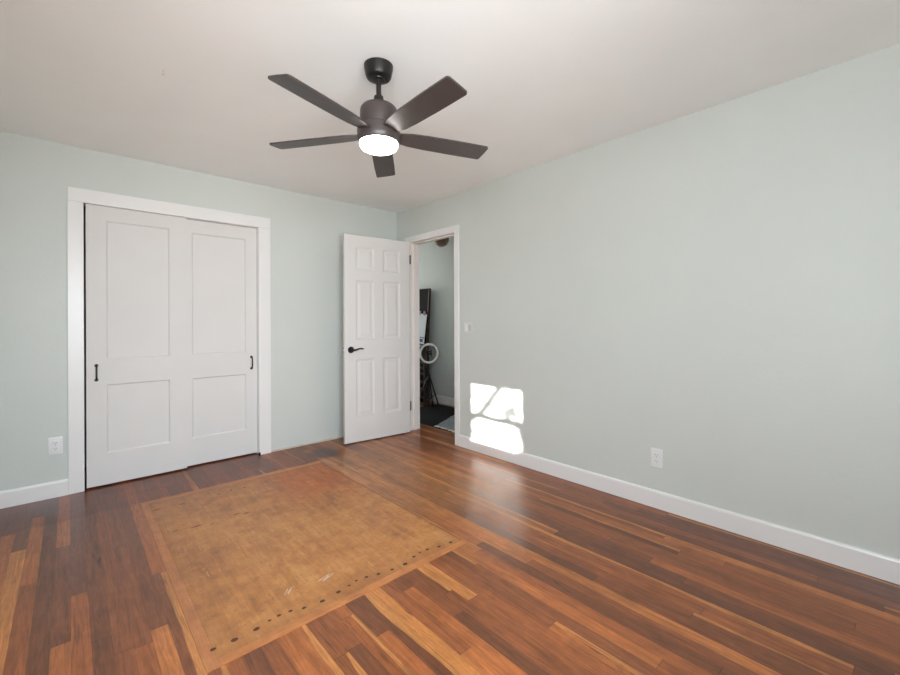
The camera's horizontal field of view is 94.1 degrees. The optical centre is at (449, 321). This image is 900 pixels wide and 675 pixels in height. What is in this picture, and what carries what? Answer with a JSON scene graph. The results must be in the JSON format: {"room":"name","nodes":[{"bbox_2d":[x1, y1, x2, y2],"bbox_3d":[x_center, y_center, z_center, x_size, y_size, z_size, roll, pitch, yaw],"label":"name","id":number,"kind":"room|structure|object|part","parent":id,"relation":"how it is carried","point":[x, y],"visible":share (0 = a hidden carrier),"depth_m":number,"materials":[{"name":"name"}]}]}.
{"room":"empty bedroom","nodes":[
{"label":"empty bedroom","id":0,"kind":"room"},
{"bbox_2d":[83,206,86,466],"bbox_3d":[-2.170,-0.018,3.961,3.436,2.440,0.640,0,0,-42],"label":"wall","id":1,"kind":"structure","parent":0,"point":[84,216],"depth_m":3.48,"materials":[{"name":"paint"}]},
{"bbox_2d":[0,131,396,490],"bbox_3d":[-1.917,-0.019,3.684,3.436,2.440,0.110,0,0,-42],"label":"wall","id":2,"kind":"structure","parent":0,"point":[307,231],"depth_m":3.08,"materials":[{"name":"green paint"}]},
{"bbox_2d":[0,479,67,508],"bbox_3d":[-2.857,1.149,2.741,0.530,0.110,0.015,0,0,-42],"label":"baseboard","id":3,"kind":"structure","parent":2,"relation":"attached to","point":[38,492],"depth_m":2.80,"materials":[{"name":"white paint"}]},
{"bbox_2d":[48,436,62,455],"bbox_3d":[-2.712,0.852,2.879,0.074,0.120,0.009,0,0,-42],"label":"wall outlet","id":4,"kind":"object","parent":2,"relation":"attached to","point":[55,444],"visible":1,"depth_m":2.88,"materials":[{"name":"white plastic"}]},
{"bbox_2d":[85,204,186,487],"bbox_3d":[-2.374,0.172,3.204,0.618,2.036,0.070,0,0,-42],"label":"door","id":5,"kind":"structure","parent":2,"relation":"in","point":[136,313],"depth_m":3.19,"materials":[{"name":"white paint"}]},
{"bbox_3d":[-2.550,0.369,3.021,0.023,0.127,0.036,0,0,-42],"label":"handle","id":6,"kind":"part","parent":5,"relation":"part of","materials":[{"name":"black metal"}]},
{"bbox_2d":[67,186,270,494],"bbox_3d":[-2.192,0.128,3.422,1.376,2.147,0.127,0,0,-42],"label":"door frame","id":7,"kind":"structure","parent":2,"relation":"attached to","point":[77,198],"depth_m":3.04,"materials":[{"name":"white paint"}]},
{"bbox_2d":[186,219,256,465],"bbox_3d":[-1.984,0.171,3.615,0.600,2.036,0.070,0,0,-42],"label":"door","id":8,"kind":"structure","parent":2,"relation":"in","point":[220,258],"depth_m":3.63,"materials":[{"name":"white paint"}]},
{"bbox_2d":[271,436,343,451],"bbox_3d":[-1.123,1.189,4.324,1.405,0.017,0.004,0,0,-42],"label":"trim","id":9,"kind":"structure","parent":2,"relation":"attached to","point":[342,436],"depth_m":4.06,"materials":[{"name":"paint"}]},
{"bbox_2d":[419,237,454,397],"bbox_3d":[0.364,-0.029,5.667,0.100,2.440,5.100,0,0,-42],"label":"wall","id":10,"kind":"structure","parent":0,"point":[436,264],"depth_m":6.13,"materials":[{"name":"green paint"}]},
{"bbox_2d":[430,394,454,405],"bbox_3d":[0.326,1.136,5.628,0.015,0.110,4.900,0,0,-42],"label":"baseboard","id":11,"kind":"structure","parent":10,"relation":"attached to","point":[441,399],"depth_m":6.06,"materials":[{"name":"white paint"}]},
{"bbox_2d":[0,401,899,674],"bbox_3d":[-0.694,1.245,3.350,4.790,0.100,7.100,0,0,-42],"label":"floor","id":12,"kind":"structure","parent":0,"point":[552,575],"depth_m":1.84,"materials":[{"name":"brown wood"}]},
{"bbox_2d":[140,461,466,672],"bbox_3d":[-0.977,1.195,2.511,1.240,0.003,1.813,0,0,-42],"label":"rug","id":13,"kind":"object","parent":12,"relation":"on","point":[250,562],"visible":1,"depth_m":2.20,"materials":[{"name":"orange fabric"}]},
{"bbox_2d":[419,288,430,401],"bbox_3d":[-0.677,0.346,6.547,0.132,1.679,1.050,0,0,-42],"label":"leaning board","id":14,"kind":"object","parent":12,"relation":"on","point":[424,294],"visible":0.22,"depth_m":6.20,"materials":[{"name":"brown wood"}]},
{"bbox_2d":[419,311,426,345],"bbox_3d":[-0.583,0.080,6.408,0.040,0.587,0.705,0,0,-42],"label":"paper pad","id":15,"kind":"object","parent":14,"relation":"hanging from","point":[423,317],"visible":0.3,"depth_m":6.20,"materials":[{"name":"white paper"}]},
{"bbox_3d":[-0.332,0.344,6.168,0.132,1.679,0.025,0,0,-42],"label":"frame rail","id":16,"kind":"part","parent":14,"relation":"part of","materials":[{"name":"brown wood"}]},
{"bbox_2d":[420,360,429,405],"bbox_3d":[-0.509,0.872,6.134,0.092,0.645,0.548,0,0,-42],"label":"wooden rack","id":17,"kind":"object","parent":12,"relation":"on","point":[424,367],"visible":0.32,"depth_m":5.92,"materials":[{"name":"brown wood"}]},
{"bbox_2d":[420,404,454,432],"bbox_3d":[0.016,1.188,5.178,0.880,0.009,1.550,0,0,-42],"label":"floor mat","id":18,"kind":"object","parent":12,"relation":"on","point":[430,415],"visible":0.24,"depth_m":5.36,"materials":[{"name":"black rubber"}]},
{"bbox_2d":[420,343,441,411],"bbox_3d":[-0.264,0.741,5.638,0.405,0.915,0.373,0,0,-42],"label":"ring light","id":19,"kind":"object","parent":18,"relation":"on","point":[428,362],"visible":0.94,"depth_m":5.67,"materials":[{"name":"black plastic"}]},
{"bbox_3d":[-0.200,0.962,5.601,0.038,0.446,0.213,0,0,-42],"label":"leg","id":20,"kind":"part","parent":19,"relation":"part of","materials":[{"name":"black metal"}]},
{"bbox_2d":[434,415,454,432],"bbox_3d":[0.246,1.172,4.681,0.667,0.020,1.204,0,0,-42],"label":"shaggy rug","id":21,"kind":"object","parent":18,"relation":"on","point":[449,424],"visible":0.2,"depth_m":4.76,"materials":[{"name":"grey fabric"}]},
{"bbox_2d":[0,0,899,212],"bbox_3d":[-0.564,-1.295,2.270,3.546,0.100,5.311,0,0,-42],"label":"ceiling","id":22,"kind":"structure","parent":0,"point":[544,81],"depth_m":2.08,"materials":[{"name":"paint"}]},
{"bbox_2d":[268,57,487,177],"bbox_3d":[-0.325,-1.040,2.009,1.119,0.412,1.075,0,0,-42],"label":"ceiling fan","id":23,"kind":"object","parent":22,"relation":"hanging from","point":[379,125],"visible":1,"depth_m":1.96,"materials":[{"name":"black metal"}]},
{"bbox_3d":[-0.666,-0.909,2.112,0.496,0.030,0.116,0,0,13],"label":"blade","id":24,"kind":"part","parent":23,"relation":"part of","materials":[{"name":"brown wood"}]},
{"bbox_3d":[-0.514,-0.909,1.758,0.116,0.030,0.496,0,0,31],"label":"blade","id":25,"kind":"part","parent":23,"relation":"part of","materials":[{"name":"brown wood"}]},
{"bbox_3d":[-0.376,-0.910,2.366,0.116,0.030,0.496,0,0,-5],"label":"blade","id":26,"kind":"part","parent":23,"relation":"part of","materials":[{"name":"brown wood"}]},
{"bbox_3d":[-0.132,-0.911,1.792,0.119,0.030,0.496,0,0,-42],"label":"blade","id":27,"kind":"part","parent":23,"relation":"part of","materials":[{"name":"brown wood"}]},
{"bbox_3d":[-0.045,-0.911,2.169,0.496,0.030,0.116,0,0,-23],"label":"blade","id":28,"kind":"part","parent":23,"relation":"part of","materials":[{"name":"brown wood"}]},
{"bbox_2d":[396,43,899,558],"bbox_3d":[0.928,-0.032,3.188,0.110,2.440,4.671,0,0,-42],"label":"wall","id":29,"kind":"structure","parent":0,"point":[716,289],"depth_m":2.44,"materials":[{"name":"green paint"}]},
{"bbox_2d":[343,234,410,443],"bbox_3d":[-0.733,0.164,4.304,0.758,2.044,0.149,0,0,-37],"label":"door","id":30,"kind":"structure","parent":29,"relation":"in","point":[376,278],"depth_m":4.27,"materials":[{"name":"white paint"}]},
{"bbox_2d":[405,225,459,445],"bbox_3d":[-0.158,0.130,4.383,0.143,2.126,0.869,0,0,-42],"label":"door frame","id":31,"kind":"structure","parent":29,"relation":"attached to","point":[452,231],"depth_m":4.60,"materials":[{"name":"white paint"}]},
{"bbox_3d":[-0.111,0.130,4.426,0.016,2.126,0.869,0,0,-42],"label":"hall casing","id":32,"kind":"part","parent":31,"relation":"part of","materials":[{"name":"white paint"}]},
{"bbox_2d":[464,322,472,333],"bbox_3d":[0.169,0.057,3.932,0.015,0.116,0.116,0,0,-42],"label":"light switch","id":33,"kind":"object","parent":29,"relation":"attached to","point":[468,326],"visible":1,"depth_m":3.92,"materials":[{"name":"white plastic"}]},
{"bbox_2d":[651,447,662,468],"bbox_3d":[1.319,0.869,2.673,0.009,0.120,0.074,0,0,-42],"label":"wall outlet","id":34,"kind":"object","parent":29,"relation":"attached to","point":[656,454],"visible":1,"depth_m":2.67,"materials":[{"name":"white plastic"}]},
{"bbox_2d":[459,435,899,584],"bbox_3d":[1.236,1.132,2.762,0.015,0.110,3.393,0,0,-42],"label":"baseboard","id":35,"kind":"structure","parent":29,"relation":"attached to","point":[887,568],"depth_m":2.41,"materials":[{"name":"white paint"}]},
{"bbox_3d":[-0.065,-1.297,5.283,1.244,0.100,5.100,0,0,-42],"label":"ceiling","id":36,"kind":"structure","parent":0,"visible":0},
{"bbox_2d":[433,238,448,246],"bbox_3d":[-0.124,-1.129,5.634,0.270,0.234,0.270,0,0,-42],"label":"ceiling light","id":37,"kind":"object","parent":36,"relation":"attached to","point":[443,242],"visible":0.32,"depth_m":5.57,"materials":[{"name":"glass"}]}
]}

